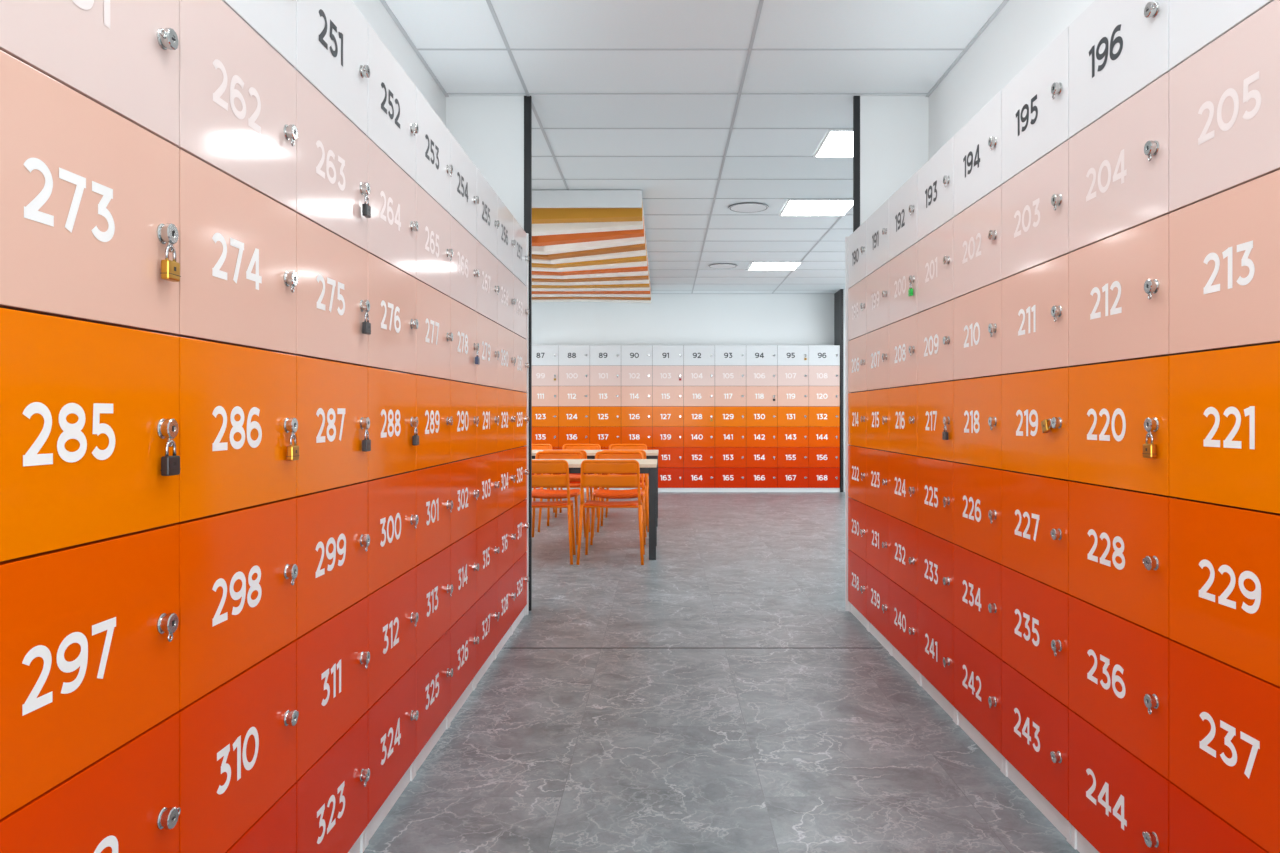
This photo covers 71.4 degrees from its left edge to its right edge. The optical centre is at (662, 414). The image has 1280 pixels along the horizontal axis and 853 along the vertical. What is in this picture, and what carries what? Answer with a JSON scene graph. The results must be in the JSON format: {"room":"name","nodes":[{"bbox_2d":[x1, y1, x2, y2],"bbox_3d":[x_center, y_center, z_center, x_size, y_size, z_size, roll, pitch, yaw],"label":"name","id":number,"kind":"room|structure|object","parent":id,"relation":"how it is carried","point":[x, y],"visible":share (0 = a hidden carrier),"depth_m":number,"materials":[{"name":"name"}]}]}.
{"room":"locker room","nodes":[
{"label":"locker room","id":0,"kind":"room"},
{"bbox_2d":[351,0,445,125],"bbox_3d":[-1.320,-0.358,1.080,0.120,2.984,8.160,0,0,0],"label":"wall","id":1,"kind":"structure","parent":0,"point":[374,12],"depth_m":4.30,"materials":[{"name":"white paint"}]},
{"bbox_2d":[446,96,523,229],"bbox_3d":[-2.703,-0.358,5.210,3.794,2.984,0.100,0,0,0],"label":"wall","id":2,"kind":"structure","parent":0,"point":[489,129],"depth_m":5.16,"materials":[{"name":"white paint"}]},
{"bbox_2d":[524,96,531,610],"bbox_3d":[-0.785,-0.358,5.168,0.042,2.984,0.024,0,0,0],"label":"trim","id":3,"kind":"structure","parent":2,"relation":"attached to","point":[527,99],"depth_m":5.16,"materials":[{"name":"black metal"}]},
{"bbox_2d":[532,294,833,344],"bbox_3d":[0.000,-0.358,13.620,9.200,2.984,0.120,0,0,0],"label":"wall","id":4,"kind":"structure","parent":0,"point":[669,319],"depth_m":13.56,"materials":[{"name":"white paint"}]},
{"bbox_2d":[385,0,1003,292],"bbox_3d":[0.000,-1.900,5.280,9.600,0.100,16.960,0,0,0],"label":"ceiling","id":5,"kind":"structure","parent":0,"point":[675,229],"depth_m":5.07,"materials":[{"name":"tile"}]},
{"bbox_2d":[532,190,651,302],"bbox_3d":[-1.071,-1.742,10.350,1.797,0.203,6.100,0,0,0],"label":"ceiling panel","id":6,"kind":"object","parent":5,"relation":"attached to","point":[588,245],"visible":0.67,"depth_m":8.85,"materials":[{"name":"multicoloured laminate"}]},
{"bbox_2d":[380,0,1008,293],"bbox_3d":[0.000,-1.848,5.280,9.200,0.008,16.560,0,0,0],"label":"grid","id":7,"kind":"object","parent":5,"relation":"attached to","point":[383,2],"depth_m":5.74,"materials":[{"name":"white metal"}]},
{"bbox_2d":[708,263,736,268],"bbox_3d":[0.740,-1.841,11.010,0.360,0.009,0.360,0,0,0],"label":"ceiling vent","id":8,"kind":"object","parent":5,"relation":"in","point":[719,265],"visible":1,"depth_m":11.02,"materials":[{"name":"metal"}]},
{"bbox_2d":[728,202,768,212],"bbox_3d":[0.760,-1.841,7.910,0.360,0.009,0.360,0,0,0],"label":"ceiling vent","id":9,"kind":"object","parent":5,"relation":"in","point":[750,207],"visible":1,"depth_m":7.88,"materials":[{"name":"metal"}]},
{"bbox_2d":[747,262,802,270],"bbox_3d":[1.375,-1.841,11.010,0.610,0.010,0.610,0,0,0],"label":"light panel","id":10,"kind":"object","parent":5,"relation":"attached to","point":[754,266],"visible":1,"depth_m":11.02,"materials":[{"name":"white plastic"}]},
{"bbox_2d":[779,199,852,215],"bbox_3d":[1.375,-1.841,7.910,0.610,0.010,0.610,0,0,0],"label":"light panel","id":11,"kind":"object","parent":5,"relation":"attached to","point":[793,207],"visible":0.83,"depth_m":7.89,"materials":[{"name":"white plastic"}]},
{"bbox_2d":[813,129,852,157],"bbox_3d":[1.375,-1.841,6.050,0.610,0.010,0.610,0,0,0],"label":"light panel","id":12,"kind":"object","parent":5,"relation":"attached to","point":[837,143],"visible":0.41,"depth_m":6.07,"materials":[{"name":"white plastic"}]},
{"bbox_2d":[363,492,1079,852],"bbox_3d":[0.000,1.184,5.280,9.600,0.100,16.960,0,0,0],"label":"floor","id":13,"kind":"structure","parent":0,"point":[719,692],"depth_m":3.27,"materials":[{"name":"grey plastic"}]},
{"bbox_2d":[0,0,180,852],"bbox_3d":[-0.995,0.053,1.194,0.483,2.161,0.453,0,0,0],"label":"lockers","id":14,"kind":"object","parent":13,"relation":"on","point":[89,89],"visible":1,"depth_m":1.19,"materials":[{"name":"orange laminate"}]},
{"bbox_2d":[160,440,179,475],"bbox_3d":[-0.758,0.065,1.371,0.014,0.055,0.033,0,0,0],"label":"padlock","id":15,"kind":"object","parent":14,"relation":"hanging from","point":[170,465],"visible":1,"depth_m":1.36,"materials":[{"name":"metal"}]},
{"bbox_2d":[161,245,180,281],"bbox_3d":[-0.758,-0.235,1.371,0.014,0.055,0.033,0,0,0],"label":"padlock","id":16,"kind":"object","parent":14,"relation":"hanging from","point":[170,270],"visible":1,"depth_m":1.36,"materials":[{"name":"gold metal"}]},
{"bbox_2d":[169,0,298,852],"bbox_3d":[-0.995,0.053,1.647,0.483,2.161,0.453,0,0,0],"label":"lockers","id":17,"kind":"object","parent":13,"relation":"on","point":[238,132],"visible":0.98,"depth_m":1.62,"materials":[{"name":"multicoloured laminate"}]},
{"bbox_2d":[286,434,299,460],"bbox_3d":[-0.758,0.065,1.824,0.014,0.055,0.033,0,0,0],"label":"padlock","id":18,"kind":"object","parent":17,"relation":"hanging from","point":[292,451],"visible":1,"depth_m":1.81,"materials":[{"name":"gold metal"}]},
{"bbox_2d":[290,0,369,852],"bbox_3d":[-0.995,0.053,2.100,0.483,2.161,0.453,0,0,0],"label":"lockers","id":19,"kind":"object","parent":13,"relation":"on","point":[332,69],"visible":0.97,"depth_m":2.06,"materials":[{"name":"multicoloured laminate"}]},
{"bbox_2d":[362,195,370,217],"bbox_3d":[-0.758,-0.535,2.277,0.014,0.055,0.033,0,0,0],"label":"padlock","id":20,"kind":"object","parent":19,"relation":"hanging from","point":[366,209],"visible":1,"depth_m":2.26,"materials":[{"name":"metal"}]},
{"bbox_2d":[362,313,370,334],"bbox_3d":[-0.758,-0.235,2.277,0.014,0.055,0.033,0,0,0],"label":"padlock","id":21,"kind":"object","parent":19,"relation":"hanging from","point":[366,326],"visible":1,"depth_m":2.26,"materials":[{"name":"metal"}]},
{"bbox_2d":[362,430,370,451],"bbox_3d":[-0.758,0.065,2.277,0.014,0.055,0.033,0,0,0],"label":"padlock","id":22,"kind":"object","parent":19,"relation":"hanging from","point":[366,444],"visible":1,"depth_m":2.26,"materials":[{"name":"metal"}]},
{"bbox_2d":[363,24,418,847],"bbox_3d":[-0.995,0.053,2.553,0.483,2.161,0.453,0,0,0],"label":"lockers","id":23,"kind":"object","parent":13,"relation":"on","point":[393,129],"visible":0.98,"depth_m":2.53,"materials":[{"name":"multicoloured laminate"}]},
{"bbox_2d":[412,428,418,444],"bbox_3d":[-0.758,0.065,2.730,0.014,0.055,0.033,0,0,0],"label":"padlock","id":24,"kind":"object","parent":23,"relation":"hanging from","point":[415,439],"visible":1,"depth_m":2.72,"materials":[{"name":"metal"}]},
{"bbox_2d":[413,87,452,776],"bbox_3d":[-0.995,0.053,3.006,0.483,2.161,0.453,0,0,0],"label":"lockers","id":25,"kind":"object","parent":13,"relation":"on","point":[434,169],"visible":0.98,"depth_m":2.96,"materials":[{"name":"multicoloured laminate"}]},
{"bbox_2d":[446,134,478,725],"bbox_3d":[-0.995,0.053,3.459,0.483,2.161,0.453,0,0,0],"label":"lockers","id":26,"kind":"object","parent":13,"relation":"on","point":[464,198],"visible":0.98,"depth_m":3.46,"materials":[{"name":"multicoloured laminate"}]},
{"bbox_2d":[475,351,479,364],"bbox_3d":[-0.758,-0.235,3.636,0.014,0.055,0.033,0,0,0],"label":"padlock","id":27,"kind":"object","parent":26,"relation":"hanging from","point":[477,358],"visible":1,"depth_m":3.62,"materials":[{"name":"metal"}]},
{"bbox_2d":[475,168,499,687],"bbox_3d":[-0.995,0.053,3.912,0.483,2.161,0.453,0,0,0],"label":"lockers","id":28,"kind":"object","parent":13,"relation":"on","point":[488,224],"visible":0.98,"depth_m":3.90,"materials":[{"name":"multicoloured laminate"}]},
{"bbox_2d":[493,195,515,657],"bbox_3d":[-0.995,0.053,4.365,0.483,2.161,0.453,0,0,0],"label":"lockers","id":29,"kind":"object","parent":13,"relation":"on","point":[505,242],"visible":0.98,"depth_m":4.35,"materials":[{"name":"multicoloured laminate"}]},
{"bbox_2d":[512,216,528,633],"bbox_3d":[-0.995,0.053,4.818,0.483,2.161,0.453,0,0,0],"label":"lockers","id":30,"kind":"object","parent":13,"relation":"on","point":[520,258],"visible":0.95,"depth_m":4.82,"materials":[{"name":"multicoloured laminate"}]},
{"bbox_2d":[524,233,528,614],"bbox_3d":[-1.012,0.051,5.055,0.494,2.165,0.018,0,0,0],"label":"end panel","id":31,"kind":"object","parent":13,"relation":"on","point":[527,286],"visible":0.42,"depth_m":5.05,"materials":[{"name":"white laminate"}]},
{"bbox_2d":[532,444,554,512],"bbox_3d":[-1.501,0.737,10.106,0.513,0.798,0.559,0,0,-2],"label":"chair","id":32,"kind":"object","parent":13,"relation":"on","point":[534,446],"visible":0.19,"depth_m":10.35,"materials":[{"name":"orange metal"}]},
{"bbox_2d":[532,345,558,489],"bbox_3d":[-1.767,0.053,13.314,0.460,2.161,0.483,0,0,0],"label":"lockers","id":33,"kind":"object","parent":13,"relation":"on","point":[545,358],"visible":0.66,"depth_m":13.09,"materials":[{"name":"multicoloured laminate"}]},
{"bbox_2d":[532,460,575,564],"bbox_3d":[-0.944,0.737,6.954,0.513,0.798,0.559,0,0,-2],"label":"chair","id":34,"kind":"object","parent":13,"relation":"on","point":[538,466],"visible":0.69,"depth_m":6.73,"materials":[{"name":"orange metal"}]},
{"bbox_2d":[532,451,585,544],"bbox_3d":[-0.969,0.737,8.036,0.513,0.798,0.559,0,0,2],"label":"chair","id":35,"kind":"object","parent":13,"relation":"on","point":[536,493],"visible":0.56,"depth_m":8.20,"materials":[{"name":"orange metal"}]},
{"bbox_2d":[538,450,592,531],"bbox_3d":[-0.951,0.737,8.824,0.513,0.798,0.559,0,0,2],"label":"chair","id":36,"kind":"object","parent":13,"relation":"on","point":[576,485],"visible":0.26,"depth_m":8.64,"materials":[{"name":"orange metal"}]},
{"bbox_2d":[559,345,589,491],"bbox_3d":[-1.307,0.053,13.314,0.460,2.161,0.483,0,0,0],"label":"lockers","id":37,"kind":"object","parent":13,"relation":"on","point":[574,360],"visible":0.76,"depth_m":13.09,"materials":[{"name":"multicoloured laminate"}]},
{"bbox_2d":[555,444,603,517],"bbox_3d":[-0.949,0.737,10.106,0.513,0.798,0.559,0,0,1],"label":"chair","id":38,"kind":"object","parent":13,"relation":"on","point":[572,477],"visible":0.36,"depth_m":10.33,"materials":[{"name":"orange metal"}]},
{"bbox_2d":[532,459,656,559],"bbox_3d":[-1.080,0.759,7.360,2.060,0.750,0.800,0,0,0],"label":"table","id":39,"kind":"object","parent":13,"relation":"on","point":[647,466],"visible":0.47,"depth_m":6.96,"materials":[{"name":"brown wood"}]},
{"bbox_2d":[532,450,657,526],"bbox_3d":[-1.080,0.759,9.420,2.060,0.750,0.800,0,0,0],"label":"table","id":40,"kind":"object","parent":13,"relation":"on","point":[650,454],"visible":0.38,"depth_m":9.03,"materials":[{"name":"brown wood"}]},
{"bbox_2d":[590,345,620,489],"bbox_3d":[-0.847,0.053,13.314,0.460,2.161,0.483,0,0,0],"label":"lockers","id":41,"kind":"object","parent":13,"relation":"on","point":[605,360],"visible":0.7,"depth_m":13.09,"materials":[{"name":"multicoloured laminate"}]},
{"bbox_2d":[576,460,644,564],"bbox_3d":[-0.396,0.737,6.954,0.513,0.798,0.559,0,0,1],"label":"chair","id":42,"kind":"object","parent":13,"relation":"on","point":[587,466],"visible":1,"depth_m":6.73,"materials":[{"name":"orange metal"}]},
{"bbox_2d":[590,451,646,544],"bbox_3d":[-0.401,0.737,8.036,0.513,0.798,0.559,0,0,-2],"label":"chair","id":43,"kind":"object","parent":13,"relation":"on","point":[600,493],"visible":0.71,"depth_m":8.11,"materials":[{"name":"orange metal"}]},
{"bbox_2d":[597,450,648,531],"bbox_3d":[-0.389,0.737,8.824,0.513,0.798,0.559,0,0,-1],"label":"chair","id":44,"kind":"object","parent":13,"relation":"on","point":[643,452],"visible":0.34,"depth_m":8.63,"materials":[{"name":"orange metal"}]},
{"bbox_2d":[605,444,648,517],"bbox_3d":[-0.401,0.737,10.106,0.513,0.798,0.559,0,0,-1],"label":"chair","id":45,"kind":"object","parent":13,"relation":"on","point":[612,446],"visible":0.36,"depth_m":10.34,"materials":[{"name":"orange metal"}]},
{"bbox_2d":[621,345,651,489],"bbox_3d":[-0.387,0.053,13.314,0.460,2.161,0.483,0,0,0],"label":"lockers","id":46,"kind":"object","parent":13,"relation":"on","point":[636,360],"visible":0.68,"depth_m":13.09,"materials":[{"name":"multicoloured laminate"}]},
{"bbox_2d":[652,345,683,491],"bbox_3d":[0.073,0.053,13.314,0.460,2.161,0.483,0,0,0],"label":"lockers","id":47,"kind":"object","parent":13,"relation":"on","point":[667,360],"visible":0.96,"depth_m":13.09,"materials":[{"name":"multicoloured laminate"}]},
{"bbox_2d":[684,345,714,491],"bbox_3d":[0.533,0.053,13.314,0.460,2.161,0.483,0,0,0],"label":"lockers","id":48,"kind":"object","parent":13,"relation":"on","point":[699,360],"visible":1,"depth_m":13.09,"materials":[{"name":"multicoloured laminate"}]},
{"bbox_2d":[715,345,745,491],"bbox_3d":[0.993,0.053,13.314,0.460,2.161,0.483,0,0,0],"label":"lockers","id":49,"kind":"object","parent":13,"relation":"on","point":[730,360],"visible":1,"depth_m":13.09,"materials":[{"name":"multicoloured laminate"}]},
{"bbox_2d":[746,345,776,491],"bbox_3d":[1.453,0.053,13.314,0.460,2.161,0.483,0,0,0],"label":"lockers","id":50,"kind":"object","parent":13,"relation":"on","point":[761,360],"visible":1,"depth_m":13.09,"materials":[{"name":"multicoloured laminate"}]},
{"bbox_2d":[777,345,808,491],"bbox_3d":[1.913,0.053,13.314,0.460,2.161,0.483,0,0,0],"label":"lockers","id":51,"kind":"object","parent":13,"relation":"on","point":[792,369],"visible":1,"depth_m":13.09,"materials":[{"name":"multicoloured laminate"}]},
{"bbox_2d":[809,345,839,491],"bbox_3d":[2.373,0.053,13.314,0.460,2.161,0.483,0,0,0],"label":"lockers","id":52,"kind":"object","parent":13,"relation":"on","point":[824,360],"visible":1,"depth_m":13.09,"materials":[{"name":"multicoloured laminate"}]},
{"bbox_2d":[845,237,848,610],"bbox_3d":[1.298,0.051,5.148,0.483,2.165,0.016,0,0,0],"label":"end panel","id":53,"kind":"object","parent":13,"relation":"on","point":[846,238],"visible":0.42,"depth_m":5.14,"materials":[{"name":"white laminate"}]},
{"bbox_2d":[848,220,869,630],"bbox_3d":[1.292,0.053,4.906,0.483,2.161,0.466,0,0,0],"label":"lockers","id":54,"kind":"object","parent":13,"relation":"on","point":[857,241],"visible":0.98,"depth_m":4.86,"materials":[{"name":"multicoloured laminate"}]},
{"bbox_2d":[867,199,890,653],"bbox_3d":[1.292,0.053,4.441,0.483,2.161,0.466,0,0,0],"label":"lockers","id":55,"kind":"object","parent":13,"relation":"on","point":[878,324],"visible":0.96,"depth_m":4.43,"materials":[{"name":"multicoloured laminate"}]},
{"bbox_2d":[889,172,920,683],"bbox_3d":[1.292,0.053,3.975,0.483,2.161,0.466,0,0,0],"label":"lockers","id":56,"kind":"object","parent":13,"relation":"on","point":[903,313],"visible":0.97,"depth_m":3.95,"materials":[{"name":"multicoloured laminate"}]},
{"bbox_2d":[908,283,912,295],"bbox_3d":[1.055,-0.535,3.792,0.014,0.055,0.033,0,0,0],"label":"padlock","id":57,"kind":"object","parent":56,"relation":"hanging from","point":[910,291],"visible":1,"depth_m":3.78,"materials":[{"name":"metal"}]},
{"bbox_2d":[917,137,957,722],"bbox_3d":[1.292,0.053,3.510,0.483,2.161,0.466,0,0,0],"label":"lockers","id":58,"kind":"object","parent":13,"relation":"on","point":[935,217],"visible":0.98,"depth_m":3.49,"materials":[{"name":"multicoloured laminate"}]},
{"bbox_2d":[942,425,947,439],"bbox_3d":[1.055,0.065,3.327,0.014,0.055,0.033,0,0,0],"label":"padlock","id":59,"kind":"object","parent":58,"relation":"hanging from","point":[945,433],"visible":1,"depth_m":3.32,"materials":[{"name":"metal"}]},
{"bbox_2d":[953,91,1006,772],"bbox_3d":[1.292,0.053,3.044,0.483,2.161,0.466,0,0,0],"label":"lockers","id":60,"kind":"object","parent":13,"relation":"on","point":[977,184],"visible":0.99,"depth_m":3.02,"materials":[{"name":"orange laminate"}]},
{"bbox_2d":[1001,27,1074,844],"bbox_3d":[1.292,0.053,2.579,0.483,2.161,0.466,0,0,0],"label":"lockers","id":61,"kind":"object","parent":13,"relation":"on","point":[1035,138],"visible":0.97,"depth_m":2.56,"materials":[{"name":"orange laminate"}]},
{"bbox_2d":[1041,419,1051,432],"bbox_3d":[1.055,0.030,2.442,0.014,0.041,0.057,0,0,0],"label":"padlock","id":62,"kind":"object","parent":61,"relation":"attached to","point":[1046,427],"visible":1,"depth_m":2.44,"materials":[{"name":"gold metal"}]},
{"bbox_2d":[1069,0,1176,852],"bbox_3d":[1.292,0.053,2.113,0.483,2.161,0.466,0,0,0],"label":"lockers","id":63,"kind":"object","parent":13,"relation":"on","point":[1119,70],"visible":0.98,"depth_m":2.08,"materials":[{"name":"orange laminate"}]},
{"bbox_2d":[1142,433,1155,457],"bbox_3d":[1.055,0.065,1.931,0.014,0.055,0.033,0,0,0],"label":"padlock","id":64,"kind":"object","parent":63,"relation":"hanging from","point":[1149,450],"visible":1,"depth_m":1.92,"materials":[{"name":"gold metal"}]},
{"bbox_2d":[1169,0,1279,852],"bbox_3d":[1.292,0.053,1.648,0.483,2.161,0.466,0,0,0],"label":"lockers","id":65,"kind":"object","parent":13,"relation":"on","point":[1224,55],"visible":1,"depth_m":1.69,"materials":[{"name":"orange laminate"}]},
{"bbox_2d":[843,289,844,491],"bbox_3d":[3.625,-0.358,13.335,1.950,2.984,0.450,0,0,0],"label":"wall","id":66,"kind":"structure","parent":0,"point":[843,289],"depth_m":13.11,"materials":[{"name":"white paint"}]},
{"bbox_2d":[834,289,842,491],"bbox_3d":[2.630,-0.358,13.315,0.040,2.984,0.490,0,0,0],"label":"trim","id":67,"kind":"structure","parent":66,"relation":"attached to","point":[838,296],"depth_m":13.09,"materials":[{"name":"black metal"}]},
{"bbox_2d":[860,96,928,225],"bbox_3d":[2.871,-0.358,5.210,3.458,2.984,0.100,0,0,0],"label":"wall","id":68,"kind":"structure","parent":0,"point":[894,130],"depth_m":5.16,"materials":[{"name":"white paint"}]},
{"bbox_2d":[853,96,859,231],"bbox_3d":[1.124,-0.358,5.168,0.036,2.984,0.024,0,0,0],"label":"trim","id":69,"kind":"structure","parent":68,"relation":"attached to","point":[856,99],"depth_m":5.16,"materials":[{"name":"black metal"}]},
{"bbox_2d":[929,0,1094,158],"bbox_3d":[1.600,-0.358,1.080,0.120,2.984,8.160,0,0,0],"label":"wall","id":70,"kind":"structure","parent":0,"point":[1022,29],"depth_m":4.12,"materials":[{"name":"white paint"}]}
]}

